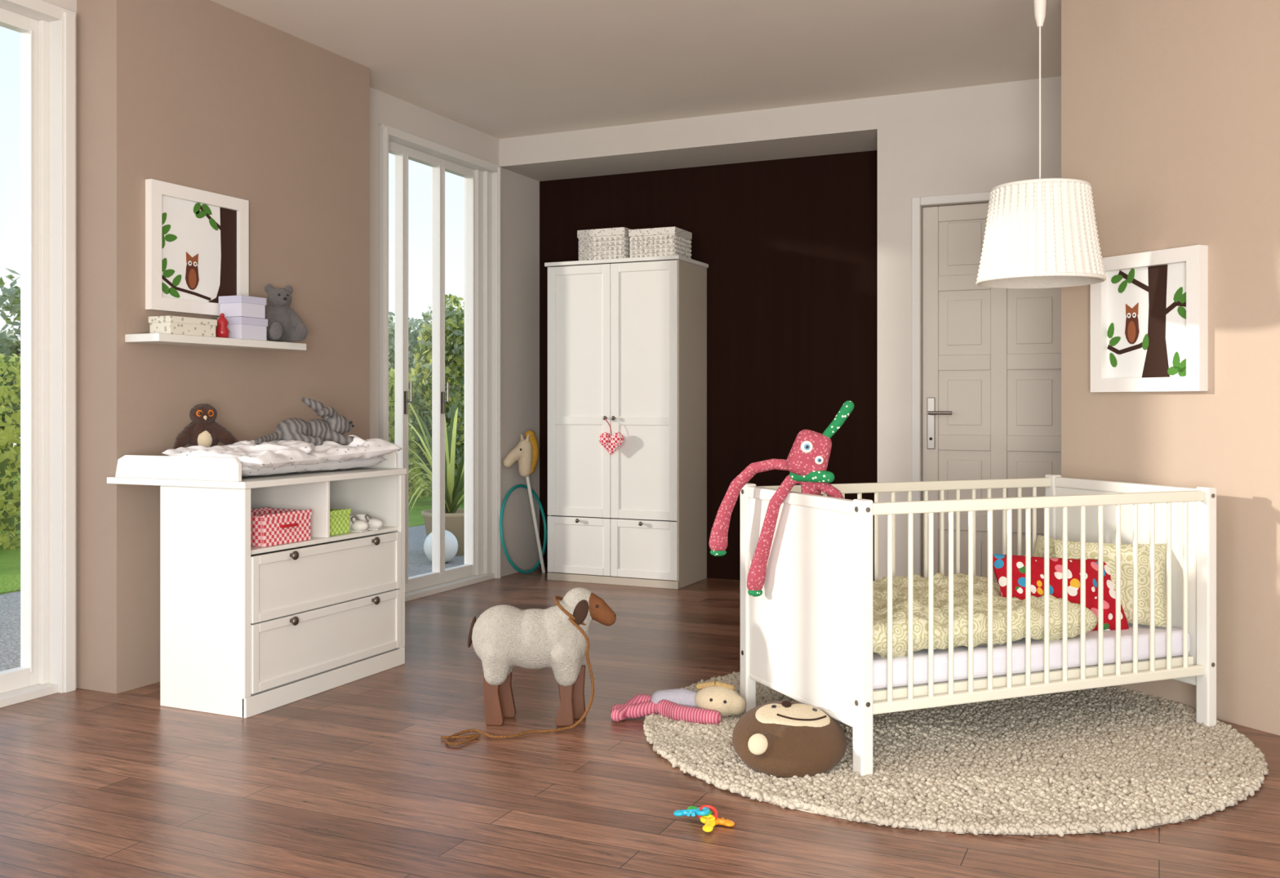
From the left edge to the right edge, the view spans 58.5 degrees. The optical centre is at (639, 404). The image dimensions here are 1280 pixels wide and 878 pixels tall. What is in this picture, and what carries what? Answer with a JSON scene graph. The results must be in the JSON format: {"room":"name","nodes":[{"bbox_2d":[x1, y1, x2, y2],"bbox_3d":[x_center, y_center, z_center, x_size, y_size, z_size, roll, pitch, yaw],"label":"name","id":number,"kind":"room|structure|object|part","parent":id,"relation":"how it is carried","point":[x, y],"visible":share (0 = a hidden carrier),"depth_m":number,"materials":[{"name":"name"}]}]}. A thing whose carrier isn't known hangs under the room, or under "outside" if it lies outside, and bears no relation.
{"room":"children's room","nodes":[
{"label":"children's room","id":0,"kind":"room"},
{"bbox_2d":[76,0,369,693],"bbox_3d":[-1.899,-0.315,5.454,0.230,2.990,1.640,0,0,24],"label":"wall pier","id":1,"kind":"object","parent":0,"point":[210,95],"visible":0.58,"depth_m":4.96,"materials":[{"name":"beige paint"}]},
{"bbox_2d":[145,178,248,315],"bbox_3d":[-1.942,-0.670,5.039,0.035,0.545,0.560,0,0,24],"label":"picture","id":2,"kind":"object","parent":1,"relation":"attached to","point":[197,241],"visible":0.99,"depth_m":5.00,"materials":[{"name":"paper"}]},
{"bbox_2d":[124,333,306,351],"bbox_3d":[-1.849,-0.272,5.058,0.190,0.033,0.880,0,0,24],"label":"floating shelf","id":3,"kind":"object","parent":1,"relation":"attached to","point":[148,338],"visible":1,"depth_m":4.92,"materials":[{"name":"white paint"}]},
{"bbox_2d":[148,315,217,337],"bbox_3d":[-1.930,-0.327,4.831,0.123,0.075,0.258,0,0,24],"label":"storage box","id":4,"kind":"object","parent":3,"relation":"on","point":[169,324],"visible":0.91,"depth_m":4.75,"materials":[{"name":"cardboard"}]},
{"bbox_2d":[215,312,229,337],"bbox_3d":[-1.829,-0.344,5.005,0.060,0.110,0.060,0,0,24],"label":"lantern","id":5,"kind":"object","parent":3,"relation":"on","point":[222,331],"visible":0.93,"depth_m":4.99,"materials":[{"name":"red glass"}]},
{"bbox_2d":[217,316,267,340],"bbox_3d":[-1.787,-0.338,5.145,0.138,0.098,0.168,0,0,24],"label":"storage box","id":6,"kind":"object","parent":3,"relation":"on","point":[239,327],"visible":0.77,"depth_m":5.08,"materials":[{"name":"cardboard"}]},
{"bbox_2d":[218,294,266,318],"bbox_3d":[-1.789,-0.435,5.146,0.133,0.093,0.158,0,0,24],"label":"storage box","id":7,"kind":"object","parent":6,"relation":"on","point":[240,305],"visible":0.9,"depth_m":5.09,"materials":[{"name":"cardboard"}]},
{"bbox_2d":[264,284,307,342],"bbox_3d":[-1.663,-0.425,5.317,0.205,0.272,0.207,0,0,-38],"label":"teddy bear","id":8,"kind":"object","parent":3,"relation":"on","point":[284,323],"visible":0.88,"depth_m":5.30},
{"bbox_2d":[42,0,539,688],"bbox_3d":[-2.943,-0.315,3.676,0.200,2.990,10.260,0,0,24],"label":"wall","id":9,"kind":"structure","parent":0,"point":[520,193],"depth_m":7.93,"materials":[{"name":"white paint"}]},
{"bbox_2d":[0,0,75,707],"bbox_3d":[-2.788,-0.220,3.979,0.232,2.800,1.740,0,0,24],"label":"window","id":10,"kind":"structure","parent":9,"relation":"in","point":[47,31],"depth_m":4.67,"materials":[{"name":"paint"}]},
{"bbox_2d":[378,124,501,601],"bbox_3d":[-1.309,-0.220,7.234,0.232,2.800,1.290,0,0,24],"label":"window","id":11,"kind":"structure","parent":9,"relation":"in","point":[482,178],"depth_m":7.37,"materials":[{"name":"paint"}]},
{"bbox_2d":[211,0,1061,138],"bbox_3d":[0.556,-1.885,2.191,7.800,0.150,10.450,0,0,24],"label":"ceiling","id":12,"kind":"structure","parent":0,"point":[498,68],"depth_m":5.83,"materials":[{"name":"paint"}]},
{"bbox_2d":[975,0,1106,288],"bbox_3d":[1.505,-1.134,4.300,0.463,1.353,0.463,0,0,-25],"label":"pendant lamp","id":13,"kind":"object","parent":12,"relation":"hanging from","point":[1040,233],"visible":1,"depth_m":4.14,"materials":[{"name":"white fabric"}]},
{"bbox_3d":[1.505,-0.635,4.300,0.464,0.350,0.464,0,0,24],"label":"lamp shade","id":14,"kind":"part","parent":13,"relation":"part of","materials":[{"name":"white fabric"}]},
{"bbox_2d":[0,566,1279,877],"bbox_3d":[0.556,1.240,2.191,7.800,0.120,10.450,0,0,24],"label":"floor","id":15,"kind":"structure","parent":0,"point":[358,778],"depth_m":3.45,"materials":[{"name":"brown wood"}]},
{"bbox_2d":[106,451,406,718],"bbox_3d":[-1.584,0.691,4.885,0.755,0.978,1.015,0,0,24],"label":"dresser","id":16,"kind":"object","parent":15,"relation":"on","point":[246,630],"visible":0.95,"depth_m":4.47,"materials":[{"name":"white paint"}]},
{"bbox_2d":[250,506,311,546],"bbox_3d":[-1.496,0.492,4.595,0.242,0.124,0.278,0,0,24],"label":"basket","id":17,"kind":"object","parent":16,"relation":"on","point":[270,526],"visible":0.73,"depth_m":4.53,"materials":[{"name":"red fabric"}]},
{"bbox_2d":[162,434,402,476],"bbox_3d":[-1.532,0.214,4.865,0.716,0.160,1.024,0,0,24],"label":"changing pad","id":18,"kind":"object","parent":16,"relation":"on","point":[276,456],"visible":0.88,"depth_m":4.66,"materials":[{"name":"fabric"}]},
{"bbox_2d":[173,403,238,448],"bbox_3d":[-1.830,0.109,4.833,0.276,0.224,0.117,0,0,-31],"label":"owl","id":19,"kind":"object","parent":18,"relation":"on","point":[203,430],"visible":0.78,"depth_m":4.79,"materials":[{"name":"brown fabric"}]},
{"bbox_2d":[253,396,354,445],"bbox_3d":[-1.449,0.074,4.897,0.202,0.215,0.528,0,0,39],"label":"stuffed animal","id":20,"kind":"object","parent":18,"relation":"on","point":[333,425],"visible":0.91,"depth_m":4.93},
{"bbox_2d":[329,508,351,535],"bbox_3d":[-1.351,0.502,4.897,0.158,0.104,0.158,0,0,24],"label":"basket","id":21,"kind":"object","parent":16,"relation":"on","point":[340,518],"visible":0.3,"depth_m":4.87,"materials":[{"name":"green fabric"}]},
{"bbox_2d":[350,515,368,532],"bbox_3d":[-1.242,0.519,4.985,0.135,0.070,0.054,0,0,24],"label":"shoe","id":22,"kind":"object","parent":16,"relation":"on","point":[359,526],"visible":0.7,"depth_m":4.96,"materials":[{"name":"leather"}]},
{"bbox_2d":[355,513,383,529],"bbox_3d":[-1.199,0.519,5.055,0.135,0.070,0.054,0,0,13],"label":"shoe","id":23,"kind":"object","parent":16,"relation":"on","point":[373,523],"visible":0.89,"depth_m":5.03,"materials":[{"name":"leather"}]},
{"bbox_2d":[499,484,546,573],"bbox_3d":[-0.810,0.868,7.974,0.099,0.617,0.621,0,0,22],"label":"hoop","id":24,"kind":"object","parent":15,"relation":"on","point":[515,486],"visible":0.94,"depth_m":7.90,"materials":[{"name":"teal plastic"}]},
{"bbox_2d":[502,430,545,572],"bbox_3d":[-0.793,0.682,7.901,0.112,1.000,0.356,0,0,44],"label":"horse","id":25,"kind":"object","parent":15,"relation":"on","point":[526,452],"visible":1,"depth_m":7.88},
{"bbox_2d":[440,586,616,745],"bbox_3d":[-0.435,0.930,4.221,0.650,0.500,0.362,0,0,-23],"label":"sheep","id":26,"kind":"object","parent":15,"relation":"on","point":[504,637],"visible":1,"depth_m":4.17},
{"bbox_2d":[544,254,708,589],"bbox_3d":[-0.092,0.115,7.699,0.974,2.130,0.550,0,0,24],"label":"wardrobe","id":27,"kind":"object","parent":15,"relation":"on","point":[627,337],"visible":1,"depth_m":7.48,"materials":[{"name":"white paint"}]},
{"bbox_2d":[577,226,631,260],"bbox_3d":[-0.200,-1.058,7.710,0.356,0.214,0.297,0,0,24],"label":"wicker box","id":28,"kind":"object","parent":27,"relation":"on","point":[607,242],"visible":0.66,"depth_m":7.58,"materials":[{"name":"white wicker"}]},
{"bbox_2d":[599,417,623,454],"bbox_3d":[-0.185,0.205,7.433,0.176,0.246,0.041,0,0,24],"label":"heart","id":29,"kind":"object","parent":27,"relation":"hanging from","point":[612,442],"visible":1,"depth_m":7.42,"materials":[{"name":"red fabric"}]},
{"bbox_2d":[628,226,692,258],"bbox_3d":[0.137,-1.048,7.558,0.336,0.194,0.297,0,0,24],"label":"wicker box","id":30,"kind":"object","parent":27,"relation":"on","point":[663,241],"visible":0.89,"depth_m":7.44,"materials":[{"name":"white wicker"}]},
{"bbox_2d":[673,804,734,831],"bbox_3d":[0.175,1.156,3.200,0.154,0.048,0.114,0,0,37],"label":"keys","id":31,"kind":"object","parent":15,"relation":"on","point":[704,812],"visible":1,"depth_m":3.20,"materials":[{"name":"plastic"}]},
{"bbox_2d":[643,671,1268,836],"bbox_3d":[1.070,1.161,4.130,2.114,0.036,2.041,0,0,-5],"label":"shaggy rug","id":32,"kind":"object","parent":15,"relation":"on","point":[1113,758],"visible":0.66,"depth_m":3.65,"materials":[{"name":"carpet"}]},
{"bbox_2d":[610,680,746,724],"bbox_3d":[0.139,1.103,4.252,0.507,0.151,0.192,0,0,16],"label":"doll","id":33,"kind":"object","parent":32,"relation":"on","point":[714,700],"visible":1,"depth_m":4.22,"materials":[{"name":"pink fabric"}]},
{"bbox_3d":[0.101,1.140,4.238,0.438,0.078,0.196,0,0,24],"label":"leg","id":34,"kind":"part","parent":33,"relation":"part of","materials":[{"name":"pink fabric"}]},
{"bbox_2d":[732,700,846,777],"bbox_3d":[0.482,1.080,3.699,0.362,0.208,0.314,0,0,-22],"label":"cushion","id":35,"kind":"object","parent":32,"relation":"on","point":[784,739],"visible":0.96,"depth_m":3.61,"materials":[{"name":"brown fabric"}]},
{"bbox_2d":[740,474,1216,776],"bbox_3d":[1.229,0.738,4.223,1.504,0.877,0.838,0,0,-22],"label":"crib","id":36,"kind":"object","parent":32,"relation":"on","point":[807,637],"visible":0.86,"depth_m":3.95,"materials":[{"name":"white paint"}]},
{"bbox_2d":[708,400,853,596],"bbox_3d":[0.473,0.342,4.036,0.623,0.710,0.168,0,0,39],"label":"doll","id":37,"kind":"object","parent":36,"relation":"on","point":[806,461],"visible":0.93,"depth_m":3.99,"materials":[{"name":"red fabric"}]},
{"bbox_2d":[872,572,1097,657],"bbox_3d":[1.038,0.745,4.142,0.960,0.202,0.700,0,0,-23],"label":"duvet","id":38,"kind":"object","parent":36,"relation":"on","point":[900,584],"visible":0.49,"depth_m":3.90,"materials":[{"name":"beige fabric"}]},
{"bbox_3d":[1.228,0.868,4.224,1.395,0.093,0.720,0,0,-22],"label":"mattress","id":39,"kind":"part","parent":36,"relation":"part of","materials":[{"name":"white fabric"}]},
{"bbox_2d":[1032,534,1071,557],"bbox_3d":[1.710,0.678,4.613,0.158,0.263,0.341,0,0,-31],"label":"pillow","id":40,"kind":"object","parent":36,"relation":"on","point":[1038,551],"visible":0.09,"depth_m":4.68,"materials":[{"name":"fabric"}]},
{"bbox_2d":[992,553,1128,630],"bbox_3d":[1.538,0.693,4.185,0.539,0.292,0.197,0,0,-15],"label":"patterned pillow","id":41,"kind":"object","parent":36,"relation":"on","point":[999,561],"visible":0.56,"depth_m":4.15,"materials":[{"name":"red fabric"}]},
{"bbox_2d":[1053,538,1166,626],"bbox_3d":[1.765,0.668,4.290,0.400,0.292,0.188,0,0,20],"label":"pillow","id":42,"kind":"object","parent":36,"relation":"on","point":[1073,547],"visible":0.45,"depth_m":4.22,"materials":[{"name":"fabric"}]},
{"bbox_2d":[539,150,877,581],"bbox_3d":[0.455,-0.315,7.844,2.940,2.990,0.140,0,0,24],"label":"wall","id":43,"kind":"structure","parent":0,"point":[788,246],"depth_m":7.59,"materials":[{"name":"paint"}]},
{"bbox_2d":[498,96,877,181],"bbox_3d":[0.333,-1.715,7.515,2.590,0.190,0.560,0,0,24],"label":"ceiling beam","id":44,"kind":"structure","parent":43,"relation":"attached to","point":[847,126],"depth_m":7.30,"materials":[{"name":"white paint"}]},
{"bbox_2d":[877,91,922,579],"bbox_3d":[1.627,-0.315,6.927,0.253,2.990,0.560,0,0,24],"label":"wall recess side","id":45,"kind":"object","parent":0,"point":[899,115],"depth_m":6.68,"materials":[{"name":"white paint"}]},
{"bbox_2d":[920,75,1061,207],"bbox_3d":[2.046,-1.480,6.507,0.857,0.660,0.140,0,0,24],"label":"wall","id":46,"kind":"structure","parent":0,"point":[979,138],"depth_m":6.47,"materials":[{"name":"white paint"}]},
{"bbox_2d":[1061,0,1279,735],"bbox_3d":[2.871,-0.315,3.114,0.140,2.990,4.200,0,0,-28],"label":"wall","id":47,"kind":"structure","parent":0,"point":[1171,108],"depth_m":4.33,"materials":[{"name":"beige paint"}]},
{"bbox_2d":[1090,244,1208,391],"bbox_3d":[2.006,-0.325,4.528,0.050,0.550,0.500,0,0,-28],"label":"picture","id":48,"kind":"object","parent":47,"relation":"attached to","point":[1149,313],"visible":0.98,"depth_m":4.51,"materials":[{"name":"paper"}]},
{"label":"outside","id":49,"kind":"structure","parent":0,"visible":0},
{"bbox_2d":[0,435,464,594],"bbox_3d":[-10.640,1.365,21.308,23.000,0.230,50.000,0,0,24],"label":"lawn","id":50,"kind":"structure","parent":49,"point":[10,559],"depth_m":9.64,"materials":[{"name":"green plant"}]},
{"bbox_2d":[0,267,457,511],"bbox_3d":[-5.001,-0.226,20.093,2.689,3.012,22.998,0,0,24],"label":"trees","id":51,"kind":"object","parent":50,"relation":"on","point":[7,346],"visible":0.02,"depth_m":13.62,"materials":[{"name":"green plant"}]},
{"bbox_2d":[0,352,464,549],"bbox_3d":[-2.339,0.406,17.091,0.735,1.818,18.901,0,0,24],"label":"hedge","id":52,"kind":"object","parent":50,"relation":"on","point":[10,473],"visible":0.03,"depth_m":10.01,"materials":[{"name":"green plant"}]},
{"bbox_2d":[408,293,464,494],"bbox_3d":[-2.402,-0.095,14.433,0.982,2.678,1.196,0,0,24],"label":"shrub","id":53,"kind":"object","parent":50,"relation":"on","point":[421,375],"visible":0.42,"depth_m":14.12,"materials":[{"name":"green plant"}]},
{"bbox_3d":[2.293,-0.315,5.603,0.140,2.990,1.300,0,0,24],"label":"wall","id":54,"kind":"structure","parent":0,"visible":0},
{"bbox_2d":[911,191,990,575],"bbox_3d":[2.013,-0.010,6.434,0.957,2.380,0.020,0,0,24],"label":"trim","id":55,"kind":"structure","parent":54,"relation":"attached to","point":[917,202],"depth_m":6.61,"materials":[{"name":"paint"}]},
{"bbox_2d":[922,202,1061,582],"bbox_3d":[2.028,0.014,6.468,0.853,2.322,0.115,0,0,24],"label":"door","id":56,"kind":"structure","parent":54,"relation":"in","point":[992,357],"depth_m":6.53,"materials":[{"name":"paint"}]},
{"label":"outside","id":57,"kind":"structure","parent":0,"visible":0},
{"bbox_2d":[0,524,464,671],"bbox_3d":[0.232,1.370,14.173,2.700,0.220,38.000,0,0,24],"label":"gravel ground","id":58,"kind":"structure","parent":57,"point":[419,563],"depth_m":7.21,"materials":[{"name":"grey gravel"}]},
{"bbox_2d":[391,382,464,555],"bbox_3d":[-1.532,0.535,9.629,1.234,1.451,1.207,0,0,8],"label":"yucca","id":59,"kind":"object","parent":58,"relation":"on","point":[454,515],"visible":0.53,"depth_m":9.51,"materials":[{"name":"plant"}]},
{"bbox_2d":[423,529,457,563],"bbox_3d":[-1.583,1.130,9.088,0.270,0.270,0.270,0,0,24],"label":"globe lamp","id":60,"kind":"object","parent":58,"relation":"on","point":[451,541],"visible":0.51,"depth_m":9.01,"materials":[{"name":"plastic"}]}
]}

